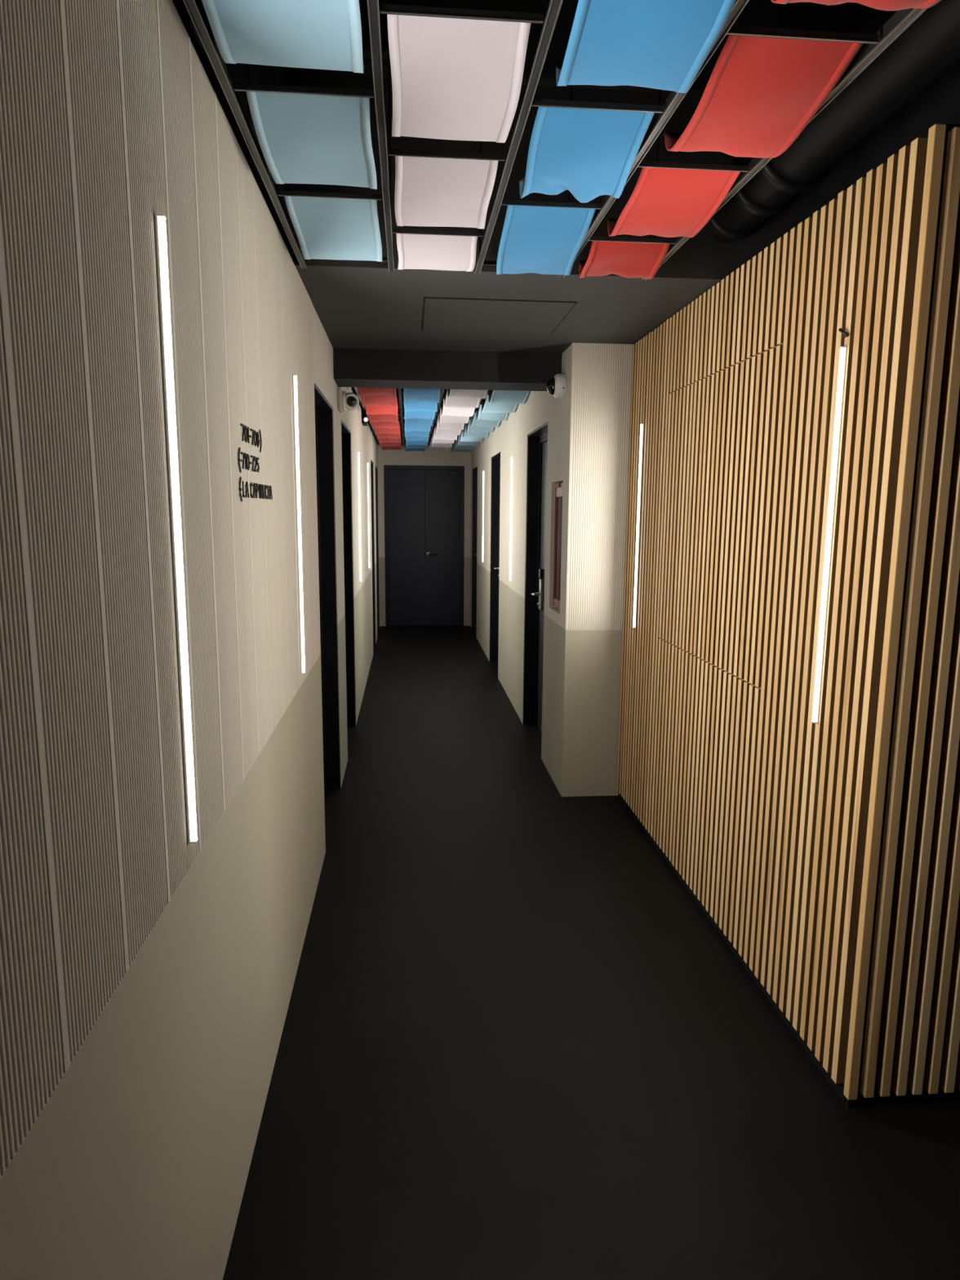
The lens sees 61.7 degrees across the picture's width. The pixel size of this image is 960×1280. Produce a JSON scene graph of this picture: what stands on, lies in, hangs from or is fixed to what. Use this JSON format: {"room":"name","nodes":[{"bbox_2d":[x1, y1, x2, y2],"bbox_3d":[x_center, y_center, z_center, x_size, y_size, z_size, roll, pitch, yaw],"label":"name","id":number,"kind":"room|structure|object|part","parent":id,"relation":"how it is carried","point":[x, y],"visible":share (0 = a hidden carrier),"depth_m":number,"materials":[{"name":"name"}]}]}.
{"room":"hotel corridor","nodes":[
{"label":"hotel corridor","id":0,"kind":"room"},
{"bbox_2d":[0,0,380,1279],"bbox_3d":[-0.907,-0.385,4.636,0.202,2.430,12.600,0,9,-5],"label":"wall","id":1,"kind":"structure","parent":0,"point":[148,974],"depth_m":1.18,"materials":[{"name":"beige paint"}]},
{"bbox_2d":[155,213,198,843],"bbox_3d":[-0.505,-0.154,1.345,0.013,1.039,0.015,0,9,-5],"label":"wall light","id":2,"kind":"object","parent":1,"relation":"attached to","point":[161,219],"visible":1,"depth_m":1.33,"materials":[{"name":"white plastic"}]},
{"bbox_2d":[238,447,259,472],"bbox_3d":[-0.569,-0.438,1.985,0.003,0.057,0.259,0,9,-5],"label":"lettering","id":3,"kind":"object","parent":1,"relation":"attached to","point":[246,456],"depth_m":1.96,"materials":[{"name":"black paint"}]},
{"bbox_2d":[240,423,262,452],"bbox_3d":[-0.573,-0.509,2.020,0.003,0.059,0.260,0,9,-5],"label":"sign","id":4,"kind":"object","parent":1,"relation":"attached to","point":[245,430],"depth_m":2.03,"materials":[{"name":"black paint"}]},
{"bbox_2d":[239,476,272,502],"bbox_3d":[-0.578,-0.386,2.088,0.003,0.057,0.451,0,9,-5],"label":"lettering","id":5,"kind":"object","parent":1,"relation":"attached to","point":[260,487],"depth_m":2.07,"materials":[{"name":"black paint"}]},
{"bbox_2d":[293,374,305,673],"bbox_3d":[-0.639,-0.394,2.841,0.013,1.044,0.015,0,9,-5],"label":"tube","id":6,"kind":"object","parent":1,"relation":"attached to","point":[295,376],"visible":1,"depth_m":2.83,"materials":[{"name":"white plastic"}]},
{"bbox_2d":[314,384,340,791],"bbox_3d":[-0.848,-0.122,4.008,0.186,2.112,0.879,0,9,-5],"label":"door","id":7,"kind":"structure","parent":1,"relation":"in","point":[323,410],"depth_m":4.41,"materials":[{"name":"black paint"}]},
{"bbox_2d":[341,420,355,726],"bbox_3d":[-0.969,-0.341,5.360,0.186,2.112,0.819,0,9,-5],"label":"door","id":8,"kind":"structure","parent":1,"relation":"in","point":[345,433],"depth_m":5.75,"materials":[{"name":"black paint"}]},
{"bbox_2d":[337,387,359,413],"bbox_3d":[-0.754,-1.378,4.626,0.118,0.127,0.130,0,9,-5],"label":"camera","id":9,"kind":"object","parent":1,"relation":"attached to","point":[348,401],"visible":1,"depth_m":4.58,"materials":[{"name":"beige paint"}]},
{"bbox_2d":[357,452,361,582],"bbox_3d":[-0.964,-0.979,6.437,0.013,1.027,0.015,0,9,-5],"label":"tube","id":10,"kind":"object","parent":1,"relation":"attached to","point":[357,452],"visible":1,"depth_m":6.43,"materials":[{"name":"white plastic"}]},
{"bbox_2d":[367,462,369,568],"bbox_3d":[-1.094,-1.216,7.882,0.013,1.021,0.015,0,9,-5],"label":"tube","id":11,"kind":"object","parent":1,"relation":"attached to","point":[367,463],"visible":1,"depth_m":7.87,"materials":[{"name":"white plastic"}]},
{"bbox_2d":[370,460,375,643],"bbox_3d":[-1.302,-0.945,9.087,0.186,2.112,0.719,0,9,-5],"label":"door","id":12,"kind":"structure","parent":1,"relation":"in","point":[371,462],"depth_m":9.43,"materials":[{"name":"black paint"}]},
{"bbox_2d":[375,466,379,627],"bbox_3d":[-1.413,-1.145,10.326,0.186,2.112,0.799,0,9,-5],"label":"door","id":13,"kind":"structure","parent":1,"relation":"in","point":[376,481],"depth_m":10.71,"materials":[{"name":"black paint"}]},
{"bbox_2d":[377,444,471,626],"bbox_3d":[-0.729,-1.409,10.995,1.689,2.430,0.200,0,9,-5],"label":"wall","id":14,"kind":"structure","parent":0,"point":[385,457],"depth_m":10.79,"materials":[{"name":"beige paint"}]},
{"bbox_2d":[383,465,464,626],"bbox_3d":[-0.754,-1.267,10.949,1.072,2.164,0.171,0,9,-5],"label":"door","id":15,"kind":"structure","parent":14,"relation":"in","point":[419,592],"depth_m":10.93,"materials":[{"name":"black paint"}]},
{"bbox_2d":[470,342,633,796],"bbox_3d":[0.544,-0.862,7.659,0.756,2.430,6.758,0,9,-5],"label":"wall","id":16,"kind":"structure","parent":0,"point":[588,429],"depth_m":4.42,"materials":[{"name":"beige paint"}]},
{"bbox_2d":[471,466,477,627],"bbox_3d":[0.021,-1.142,10.373,0.186,2.112,0.819,0,9,-5],"label":"door","id":17,"kind":"structure","parent":16,"relation":"in","point":[475,469],"depth_m":10.75,"materials":[{"name":"black paint"}]},
{"bbox_2d":[482,471,484,562],"bbox_3d":[0.037,-1.379,9.001,0.013,1.011,0.015,0,9,-5],"label":"tube","id":18,"kind":"object","parent":16,"relation":"attached to","point":[483,471],"visible":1,"depth_m":9.01,"materials":[{"name":"white plastic"}]},
{"bbox_2d":[489,452,500,662],"bbox_3d":[0.239,-0.748,7.939,0.186,2.112,0.849,0,9,-5],"label":"door","id":19,"kind":"structure","parent":16,"relation":"in","point":[495,460],"depth_m":8.33,"materials":[{"name":"black paint"}]},
{"bbox_2d":[509,456,512,581],"bbox_3d":[0.255,-0.984,6.572,0.013,1.007,0.015,0,9,-5],"label":"tube","id":20,"kind":"object","parent":16,"relation":"attached to","point":[511,456],"visible":1,"depth_m":6.57,"materials":[{"name":"white plastic"}]},
{"bbox_2d":[523,422,547,732],"bbox_3d":[0.462,-0.345,5.449,0.186,2.112,0.854,0,9,-5],"label":"door","id":21,"kind":"structure","parent":16,"relation":"in","point":[537,450],"depth_m":5.79,"materials":[{"name":"black paint"}]},
{"bbox_3d":[0.395,-0.320,5.645,0.062,0.024,0.126,0,9,-5],"label":"lever handle","id":22,"kind":"part","parent":21,"relation":"part of","materials":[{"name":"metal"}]},
{"bbox_3d":[0.432,-0.324,5.702,0.022,0.220,0.066,0,9,-5],"label":"lock plate","id":23,"kind":"part","parent":21,"relation":"part of","materials":[{"name":"metal"}]},
{"bbox_2d":[546,373,566,399],"bbox_3d":[0.407,-1.367,4.329,0.098,0.128,0.130,0,9,-5],"label":"dome camera","id":24,"kind":"object","parent":16,"relation":"attached to","point":[556,386],"visible":1,"depth_m":4.29,"materials":[{"name":"white plastic"}]},
{"bbox_2d":[552,482,562,609],"bbox_3d":[0.552,-0.536,4.638,0.206,0.736,0.341,0,9,-5],"label":"cabinet","id":25,"kind":"object","parent":16,"relation":"attached to","point":[558,491],"visible":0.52,"depth_m":4.71,"materials":[{"name":"red metal"}]},
{"bbox_3d":[0.467,-0.523,4.633,0.006,0.599,0.281,0,9,-5],"label":"glass pane","id":26,"kind":"part","parent":25,"relation":"part of","materials":[{"name":"clear glass"}]},
{"bbox_2d":[172,0,959,445],"bbox_3d":[0.633,-1.966,4.620,3.700,0.720,13.000,0,9,-5],"label":"ceiling","id":27,"kind":"structure","parent":0,"point":[357,304],"depth_m":2.89,"materials":[{"name":"grey paint"}]},
{"bbox_2d":[357,386,396,395],"bbox_3d":[-0.680,-1.688,5.287,0.257,0.131,0.505,0,9,-5],"label":"panel","id":28,"kind":"object","parent":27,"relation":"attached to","point":[362,391],"visible":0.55,"depth_m":5.31,"materials":[{"name":"red fabric"}]},
{"bbox_2d":[354,386,488,446],"bbox_3d":[-0.437,-2.400,7.621,1.240,0.636,6.160,0,9,-5],"label":"grid","id":29,"kind":"object","parent":27,"relation":"hanging from","point":[400,392],"visible":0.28,"depth_m":7.00,"materials":[{"name":"black metal"}]},
{"bbox_2d":[361,409,368,426],"bbox_3d":[-1.000,-1.942,7.021,0.057,0.114,0.258,0,9,-5],"label":"spotlight","id":30,"kind":"object","parent":29,"relation":"attached to","point":[364,416],"visible":0.94,"depth_m":6.93,"materials":[{"name":"black paint"}]},
{"bbox_3d":[-1.046,-2.098,7.615,0.020,0.034,6.160,0,9,-5],"label":"rail","id":31,"kind":"part","parent":29,"relation":"part of","materials":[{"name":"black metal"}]},
{"bbox_2d":[360,394,396,406],"bbox_3d":[-0.733,-1.776,5.833,0.257,0.122,0.506,0,9,-5],"label":"panel","id":32,"kind":"object","parent":29,"relation":"attached to","point":[372,400],"visible":0.6,"depth_m":5.82,"materials":[{"name":"red fabric"}]},
{"bbox_2d":[365,398,398,415],"bbox_3d":[-0.780,-1.866,6.380,0.257,0.126,0.508,0,9,-5],"label":"panel","id":33,"kind":"object","parent":29,"relation":"attached to","point":[376,409],"visible":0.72,"depth_m":6.37,"materials":[{"name":"red fabric"}]},
{"bbox_2d":[368,407,398,422],"bbox_3d":[-0.832,-1.952,6.926,0.257,0.128,0.508,0,9,-5],"label":"panel","id":34,"kind":"object","parent":29,"relation":"attached to","point":[379,417],"visible":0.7,"depth_m":6.91,"materials":[{"name":"red fabric"}]},
{"bbox_2d":[371,417,399,428],"bbox_3d":[-0.881,-2.039,7.469,0.257,0.125,0.503,0,9,-5],"label":"panel","id":35,"kind":"object","parent":29,"relation":"attached to","point":[389,424],"visible":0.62,"depth_m":7.47,"materials":[{"name":"red fabric"}]},
{"bbox_2d":[374,422,399,434],"bbox_3d":[-0.924,-2.128,8.016,0.257,0.124,0.505,0,9,-5],"label":"panel","id":36,"kind":"object","parent":29,"relation":"attached to","point":[377,430],"visible":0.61,"depth_m":8.02,"materials":[{"name":"red fabric"}]},
{"bbox_2d":[376,428,400,439],"bbox_3d":[-0.973,-2.215,8.563,0.257,0.123,0.508,0,9,-5],"label":"panel","id":37,"kind":"object","parent":29,"relation":"attached to","point":[384,435],"visible":0.52,"depth_m":8.57,"materials":[{"name":"red fabric"}]},
{"bbox_2d":[377,437,400,443],"bbox_3d":[-1.024,-2.303,9.108,0.257,0.124,0.506,0,9,-5],"label":"panel","id":38,"kind":"object","parent":29,"relation":"attached to","point":[385,439],"visible":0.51,"depth_m":9.11,"materials":[{"name":"red fabric"}]},
{"bbox_2d":[379,442,400,446],"bbox_3d":[-1.078,-2.396,9.652,0.257,0.123,0.506,0,9,-5],"label":"panel","id":39,"kind":"object","parent":29,"relation":"attached to","point":[384,444],"visible":0.47,"depth_m":9.66,"materials":[{"name":"red fabric"}]},
{"bbox_2d":[381,440,401,449],"bbox_3d":[-1.122,-2.482,10.199,0.257,0.125,0.505,0,9,-5],"label":"panel","id":40,"kind":"object","parent":29,"relation":"attached to","point":[382,447],"visible":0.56,"depth_m":10.22,"materials":[{"name":"red fabric"}]},
{"bbox_3d":[-0.743,-2.100,7.642,0.020,0.034,6.160,0,9,-5],"label":"rail","id":41,"kind":"part","parent":29,"relation":"part of","materials":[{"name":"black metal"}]},
{"bbox_2d":[405,448,425,451],"bbox_3d":[-0.839,-2.519,10.441,0.257,0.124,0.404,0,9,-5],"label":"panel","id":42,"kind":"object","parent":29,"relation":"attached to","point":[407,449],"visible":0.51,"depth_m":10.46,"materials":[{"name":"blue fabric"}]},
{"bbox_2d":[405,444,426,448],"bbox_3d":[-0.791,-2.439,9.946,0.257,0.127,0.497,0,9,-5],"label":"panel","id":43,"kind":"object","parent":29,"relation":"attached to","point":[409,446],"visible":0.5,"depth_m":9.96,"materials":[{"name":"blue fabric"}]},
{"bbox_2d":[405,440,427,445],"bbox_3d":[-0.742,-2.346,9.401,0.257,0.124,0.496,0,9,-5],"label":"panel","id":44,"kind":"object","parent":29,"relation":"attached to","point":[412,442],"visible":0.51,"depth_m":9.42,"materials":[{"name":"blue fabric"}]},
{"bbox_2d":[404,435,428,441],"bbox_3d":[-0.696,-2.261,8.854,0.257,0.126,0.496,0,9,-5],"label":"panel","id":45,"kind":"object","parent":29,"relation":"attached to","point":[409,438],"visible":0.43,"depth_m":8.85,"materials":[{"name":"blue fabric"}]},
{"bbox_2d":[404,431,429,436],"bbox_3d":[-0.651,-2.174,8.309,0.257,0.127,0.497,0,9,-5],"label":"panel","id":46,"kind":"object","parent":29,"relation":"attached to","point":[424,433],"visible":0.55,"depth_m":8.31,"materials":[{"name":"blue fabric"}]},
{"bbox_2d":[404,425,431,431],"bbox_3d":[-0.601,-2.084,7.763,0.257,0.119,0.496,0,9,-5],"label":"panel","id":47,"kind":"object","parent":29,"relation":"attached to","point":[406,428],"visible":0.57,"depth_m":7.76,"materials":[{"name":"blue fabric"}]},
{"bbox_2d":[404,417,433,426],"bbox_3d":[-0.547,-1.998,7.217,0.257,0.121,0.497,0,9,-5],"label":"panel","id":48,"kind":"object","parent":29,"relation":"attached to","point":[411,421],"visible":0.59,"depth_m":7.21,"materials":[{"name":"blue fabric"}]},
{"bbox_2d":[404,409,435,419],"bbox_3d":[-0.501,-1.907,6.671,0.257,0.125,0.495,0,9,-5],"label":"panel","id":49,"kind":"object","parent":29,"relation":"attached to","point":[416,414],"visible":0.59,"depth_m":6.66,"materials":[{"name":"blue fabric"}]},
{"bbox_2d":[404,400,437,411],"bbox_3d":[-0.452,-1.820,6.126,0.257,0.123,0.498,0,9,-5],"label":"panel","id":50,"kind":"object","parent":29,"relation":"attached to","point":[409,406],"visible":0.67,"depth_m":6.12,"materials":[{"name":"blue fabric"}]},
{"bbox_2d":[403,388,440,402],"bbox_3d":[-0.403,-1.733,5.579,0.257,0.126,0.495,0,9,-5],"label":"panel","id":51,"kind":"object","parent":29,"relation":"attached to","point":[431,395],"visible":0.66,"depth_m":5.55,"materials":[{"name":"blue fabric"}]},
{"bbox_3d":[-0.439,-2.102,7.669,0.020,0.034,6.160,0,9,-5],"label":"rail","id":52,"kind":"part","parent":29,"relation":"part of","materials":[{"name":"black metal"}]},
{"bbox_2d":[429,442,448,451],"bbox_3d":[-0.518,-2.481,10.253,0.257,0.120,0.505,0,9,-5],"label":"panel","id":53,"kind":"object","parent":29,"relation":"attached to","point":[431,448],"visible":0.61,"depth_m":10.28,"materials":[{"name":"white fabric"}]},
{"bbox_2d":[430,438,452,447],"bbox_3d":[-0.463,-2.394,9.707,0.257,0.116,0.504,0,9,-5],"label":"panel","id":54,"kind":"object","parent":29,"relation":"attached to","point":[439,445],"visible":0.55,"depth_m":9.73,"materials":[{"name":"fabric"}]},
{"bbox_2d":[431,433,454,443],"bbox_3d":[-0.417,-2.306,9.161,0.257,0.115,0.504,0,9,-5],"label":"panel","id":55,"kind":"object","parent":29,"relation":"attached to","point":[433,441],"visible":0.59,"depth_m":9.17,"materials":[{"name":"fabric"}]},
{"bbox_2d":[433,428,457,439],"bbox_3d":[-0.369,-2.216,8.616,0.257,0.119,0.505,0,9,-5],"label":"panel","id":56,"kind":"object","parent":29,"relation":"attached to","point":[448,437],"visible":0.54,"depth_m":8.63,"materials":[{"name":"fabric"}]},
{"bbox_2d":[435,424,462,435],"bbox_3d":[-0.317,-2.128,8.070,0.257,0.118,0.505,0,9,-5],"label":"panel","id":57,"kind":"object","parent":29,"relation":"attached to","point":[456,432],"visible":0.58,"depth_m":8.08,"materials":[{"name":"fabric"}]},
{"bbox_2d":[436,417,464,429],"bbox_3d":[-0.273,-2.040,7.523,0.257,0.117,0.503,0,9,-5],"label":"panel","id":58,"kind":"object","parent":29,"relation":"attached to","point":[449,425],"visible":0.52,"depth_m":7.53,"materials":[{"name":"fabric"}]},
{"bbox_2d":[438,408,469,423],"bbox_3d":[-0.224,-1.950,6.978,0.257,0.119,0.505,0,9,-5],"label":"panel","id":59,"kind":"object","parent":29,"relation":"attached to","point":[442,419],"visible":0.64,"depth_m":6.98,"materials":[{"name":"fabric"}]},
{"bbox_2d":[440,399,475,416],"bbox_3d":[-0.175,-1.864,6.432,0.257,0.116,0.505,0,9,-5],"label":"panel","id":60,"kind":"object","parent":29,"relation":"attached to","point":[453,411],"visible":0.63,"depth_m":6.45,"materials":[{"name":"fabric"}]},
{"bbox_2d":[452,444,471,452],"bbox_3d":[-0.230,-2.518,10.496,0.257,0.118,0.405,0,9,-5],"label":"panel","id":61,"kind":"object","parent":29,"relation":"attached to","point":[453,449],"visible":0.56,"depth_m":10.53,"materials":[{"name":"blue fabric"}]},
{"bbox_2d":[444,390,480,408],"bbox_3d":[-0.128,-1.775,5.886,0.257,0.117,0.505,0,9,-5],"label":"panel","id":62,"kind":"object","parent":29,"relation":"attached to","point":[449,402],"visible":0.62,"depth_m":5.88,"materials":[{"name":"fabric"}]},
{"bbox_2d":[453,440,475,449],"bbox_3d":[-0.187,-2.439,9.999,0.257,0.116,0.495,0,9,-5],"label":"panel","id":63,"kind":"object","parent":29,"relation":"attached to","point":[460,446],"visible":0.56,"depth_m":10.04,"materials":[{"name":"blue fabric"}]},
{"bbox_2d":[447,389,488,398],"bbox_3d":[-0.077,-1.685,5.340,0.257,0.118,0.502,0,9,-5],"label":"panel","id":64,"kind":"object","parent":29,"relation":"attached to","point":[451,393],"visible":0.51,"depth_m":5.38,"materials":[{"name":"fabric"}]},
{"bbox_2d":[456,435,479,446],"bbox_3d":[-0.137,-2.349,9.453,0.257,0.119,0.493,0,9,-5],"label":"panel","id":65,"kind":"object","parent":29,"relation":"attached to","point":[458,442],"visible":0.56,"depth_m":9.48,"materials":[{"name":"blue fabric"}]},
{"bbox_2d":[459,431,483,441],"bbox_3d":[-0.088,-2.264,8.908,0.257,0.113,0.495,0,9,-5],"label":"panel","id":66,"kind":"object","parent":29,"relation":"attached to","point":[461,438],"visible":0.52,"depth_m":8.91,"materials":[{"name":"blue fabric"}]},
{"bbox_2d":[462,426,488,438],"bbox_3d":[-0.040,-2.173,8.362,0.257,0.118,0.495,0,9,-5],"label":"panel","id":67,"kind":"object","parent":29,"relation":"attached to","point":[485,434],"visible":0.59,"depth_m":8.38,"materials":[{"name":"blue fabric"}]},
{"bbox_2d":[466,417,493,432],"bbox_3d":[0.005,-2.085,7.815,0.257,0.117,0.493,0,9,-5],"label":"panel","id":68,"kind":"object","parent":29,"relation":"attached to","point":[469,428],"visible":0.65,"depth_m":7.82,"materials":[{"name":"blue fabric"}]},
{"bbox_2d":[470,413,501,427],"bbox_3d":[0.055,-1.997,7.270,0.257,0.116,0.495,0,9,-5],"label":"panel","id":69,"kind":"object","parent":29,"relation":"attached to","point":[473,422],"visible":0.63,"depth_m":7.28,"materials":[{"name":"blue fabric"}]},
{"bbox_2d":[475,402,508,420],"bbox_3d":[0.108,-1.909,6.725,0.257,0.115,0.495,0,9,-5],"label":"panel","id":70,"kind":"object","parent":29,"relation":"attached to","point":[479,415],"visible":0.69,"depth_m":6.73,"materials":[{"name":"blue fabric"}]},
{"bbox_2d":[481,392,518,413],"bbox_3d":[0.154,-1.820,6.179,0.257,0.116,0.495,0,9,-5],"label":"panel","id":71,"kind":"object","parent":29,"relation":"attached to","point":[496,407],"visible":0.71,"depth_m":6.18,"materials":[{"name":"blue fabric"}]},
{"bbox_2d":[488,390,529,404],"bbox_3d":[0.205,-1.733,5.633,0.257,0.114,0.495,0,9,-5],"label":"panel","id":72,"kind":"object","parent":29,"relation":"attached to","point":[495,396],"visible":0.7,"depth_m":5.61,"materials":[{"name":"blue fabric"}]},
{"bbox_2d":[333,347,561,391],"bbox_3d":[0.120,-1.657,4.497,1.846,0.458,0.310,0,9,-5],"label":"beam","id":73,"kind":"structure","parent":27,"relation":"attached to","point":[352,367],"depth_m":4.37,"materials":[{"name":"paint"}]},
{"bbox_2d":[421,297,577,334],"bbox_3d":[0.060,-1.436,3.581,0.630,0.004,0.614,0,9,-5],"label":"access hatch","id":74,"kind":"object","parent":27,"relation":"attached to","point":[439,314],"visible":1,"depth_m":3.53,"materials":[{"name":"grey paint"}]},
{"bbox_2d":[182,0,927,280],"bbox_3d":[0.112,-1.406,1.485,1.240,0.636,2.748,0,9,-5],"label":"grid","id":75,"kind":"object","parent":27,"relation":"hanging from","point":[875,44],"visible":0.85,"depth_m":1.69,"materials":[{"name":"black metal"}]},
{"bbox_3d":[-0.498,-1.105,1.479,0.020,0.034,2.748,0,9,-5],"label":"rail","id":76,"kind":"part","parent":75,"relation":"part of","materials":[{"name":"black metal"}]},
{"bbox_2d":[201,0,364,73],"bbox_3d":[-0.328,-1.064,1.329,0.257,0.072,0.445,0,9,-5],"label":"panel","id":77,"kind":"object","parent":75,"relation":"attached to","point":[317,34],"visible":1,"depth_m":1.38,"materials":[{"name":"blue fabric"}]},
{"bbox_3d":[-0.606,-1.617,2.662,0.005,0.604,0.006,0,9,-5],"label":"hanger rod","id":78,"kind":"part","parent":75,"relation":"part of","materials":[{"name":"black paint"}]},
{"bbox_2d":[246,91,377,189],"bbox_3d":[-0.375,-1.151,1.875,0.257,0.075,0.445,0,9,-5],"label":"panel","id":79,"kind":"object","parent":75,"relation":"attached to","point":[303,139],"visible":0.99,"depth_m":1.80,"materials":[{"name":"blue fabric"}]},
{"bbox_2d":[284,195,382,262],"bbox_3d":[-0.431,-1.246,2.458,0.257,0.073,0.518,0,9,-5],"label":"panel","id":80,"kind":"object","parent":75,"relation":"attached to","point":[325,228],"visible":0.96,"depth_m":2.37,"materials":[{"name":"blue fabric"}]},
{"bbox_3d":[-0.194,-1.107,1.506,0.020,0.034,2.748,0,9,-5],"label":"rail","id":81,"kind":"part","parent":75,"relation":"part of","materials":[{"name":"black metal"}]},
{"bbox_3d":[-0.302,-1.619,2.688,0.005,0.604,0.006,0,9,-5],"label":"hanger rod","id":82,"kind":"part","parent":75,"relation":"part of","materials":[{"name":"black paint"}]},
{"bbox_2d":[396,233,477,271],"bbox_3d":[-0.143,-1.274,2.643,0.257,0.073,0.305,0,9,-5],"label":"panel","id":83,"kind":"object","parent":75,"relation":"attached to","point":[415,251],"visible":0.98,"depth_m":2.60,"materials":[{"name":"fabric"}]},
{"bbox_2d":[394,155,497,229],"bbox_3d":[-0.102,-1.198,2.171,0.257,0.072,0.450,0,9,-5],"label":"panel","id":84,"kind":"object","parent":75,"relation":"attached to","point":[430,192],"visible":0.98,"depth_m":2.10,"materials":[{"name":"white fabric"}]},
{"bbox_2d":[386,13,530,142],"bbox_3d":[-0.052,-1.110,1.618,0.257,0.070,0.450,0,9,-5],"label":"panel","id":85,"kind":"object","parent":75,"relation":"attached to","point":[453,78],"visible":0.98,"depth_m":1.54,"materials":[{"name":"white fabric"}]},
{"bbox_3d":[0.002,-1.621,2.715,0.005,0.604,0.006,0,9,-5],"label":"hanger rod","id":86,"kind":"part","parent":75,"relation":"part of","materials":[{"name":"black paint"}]},
{"bbox_3d":[0.110,-1.109,1.533,0.020,0.034,2.748,0,9,-5],"label":"rail","id":87,"kind":"part","parent":75,"relation":"part of","materials":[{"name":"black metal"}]},
{"bbox_2d":[496,205,595,275],"bbox_3d":[0.194,-1.254,2.549,0.283,0.089,0.589,0,9,-5],"label":"panel","id":88,"kind":"object","parent":75,"relation":"attached to","point":[541,240],"visible":0.95,"depth_m":2.45,"materials":[{"name":"blue fabric"}]},
{"bbox_3d":[0.306,-1.623,2.742,0.005,0.604,0.006,0,9,-5],"label":"hanger rod","id":89,"kind":"part","parent":75,"relation":"part of","materials":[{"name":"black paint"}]},
{"bbox_2d":[519,106,654,202],"bbox_3d":[0.240,-1.164,1.933,0.273,0.106,0.455,0,9,-5],"label":"panel","id":90,"kind":"object","parent":75,"relation":"attached to","point":[590,154],"visible":0.97,"depth_m":1.85,"materials":[{"name":"blue fabric"}]},
{"bbox_2d":[579,240,670,279],"bbox_3d":[0.478,-1.279,2.693,0.269,0.089,0.297,0,9,-5],"label":"panel","id":91,"kind":"object","parent":75,"relation":"attached to","point":[625,260],"visible":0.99,"depth_m":2.65,"materials":[{"name":"red fabric"}]},
{"bbox_2d":[555,0,736,93],"bbox_3d":[0.285,-1.067,1.385,0.274,0.083,0.449,0,9,-5],"label":"panel","id":92,"kind":"object","parent":75,"relation":"attached to","point":[655,44],"visible":1,"depth_m":1.39,"materials":[{"name":"blue fabric"}]},
{"bbox_3d":[0.414,-1.111,1.560,0.020,0.034,2.748,0,9,-5],"label":"rail","id":93,"kind":"part","parent":75,"relation":"part of","materials":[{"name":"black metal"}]},
{"bbox_3d":[0.610,-1.625,2.769,0.005,0.604,0.006,0,9,-5],"label":"hanger rod","id":94,"kind":"part","parent":75,"relation":"part of","materials":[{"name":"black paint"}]},
{"bbox_2d":[607,167,740,237],"bbox_3d":[0.521,-1.206,2.228,0.269,0.089,0.454,0,9,-5],"label":"panel","id":95,"kind":"object","parent":75,"relation":"attached to","point":[666,202],"visible":0.97,"depth_m":2.16,"materials":[{"name":"red fabric"}]},
{"bbox_2d":[664,35,863,158],"bbox_3d":[0.565,-1.113,1.673,0.267,0.082,0.450,0,9,-5],"label":"panel","id":96,"kind":"object","parent":75,"relation":"attached to","point":[760,94],"visible":0.99,"depth_m":1.59,"materials":[{"name":"red fabric"}]},
{"bbox_3d":[0.718,-1.113,1.586,0.020,0.034,2.748,0,9,-5],"label":"rail","id":97,"kind":"part","parent":75,"relation":"part of","materials":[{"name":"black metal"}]},
{"bbox_2d":[770,0,942,10],"bbox_3d":[0.611,-1.028,1.131,0.267,0.086,0.454,0,9,-5],"label":"panel","id":98,"kind":"object","parent":75,"relation":"attached to","point":[883,5],"visible":1,"depth_m":1.29,"materials":[{"name":"red fabric"}]},
{"bbox_2d":[702,0,959,243],"bbox_3d":[1.075,-1.387,1.019,0.242,0.511,3.857,0,9,-5],"label":"ventilation duct","id":99,"kind":"object","parent":27,"relation":"hanging from","point":[929,47],"visible":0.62,"depth_m":2.04,"materials":[{"name":"black metal"}]},
{"bbox_2d":[222,625,959,1279],"bbox_3d":[0.607,0.830,5.121,3.700,0.100,12.900,0,9,-5],"label":"floor","id":100,"kind":"structure","parent":0,"point":[515,1043],"depth_m":2.29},
{"bbox_2d":[812,123,959,217],"bbox_3d":[1.766,-0.144,3.237,1.710,2.440,2.388,0,9,-5],"label":"wall","id":101,"kind":"structure","parent":0,"point":[948,126],"depth_m":1.80,"materials":[{"name":"black paint"}]},
{"bbox_2d":[617,124,959,1107],"bbox_3d":[1.608,-0.134,3.208,1.471,2.426,2.423,0,9,-5],"label":"cladding","id":102,"kind":"object","parent":101,"relation":"attached to","point":[824,855],"visible":1,"depth_m":2.27,"materials":[{"name":"brown wood"}]},
{"bbox_2d":[632,423,644,627],"bbox_3d":[0.793,-0.563,4.032,0.013,1.015,0.015,0,9,-5],"label":"tube","id":103,"kind":"object","parent":102,"relation":"attached to","point":[642,424],"visible":1,"depth_m":4.03,"materials":[{"name":"white plastic"}]},
{"bbox_3d":[0.894,-0.465,3.114,0.028,1.090,1.073,0,9,-5],"label":"access panel","id":104,"kind":"part","parent":102,"relation":"part of","materials":[{"name":"brown wood"}]},
{"bbox_2d":[811,328,848,723],"bbox_3d":[0.955,-0.295,2.202,0.017,1.073,0.032,0,9,-5],"label":"tube","id":105,"kind":"object","parent":102,"relation":"attached to","point":[842,357],"visible":1,"depth_m":2.20,"materials":[{"name":"white plastic"}]}
]}

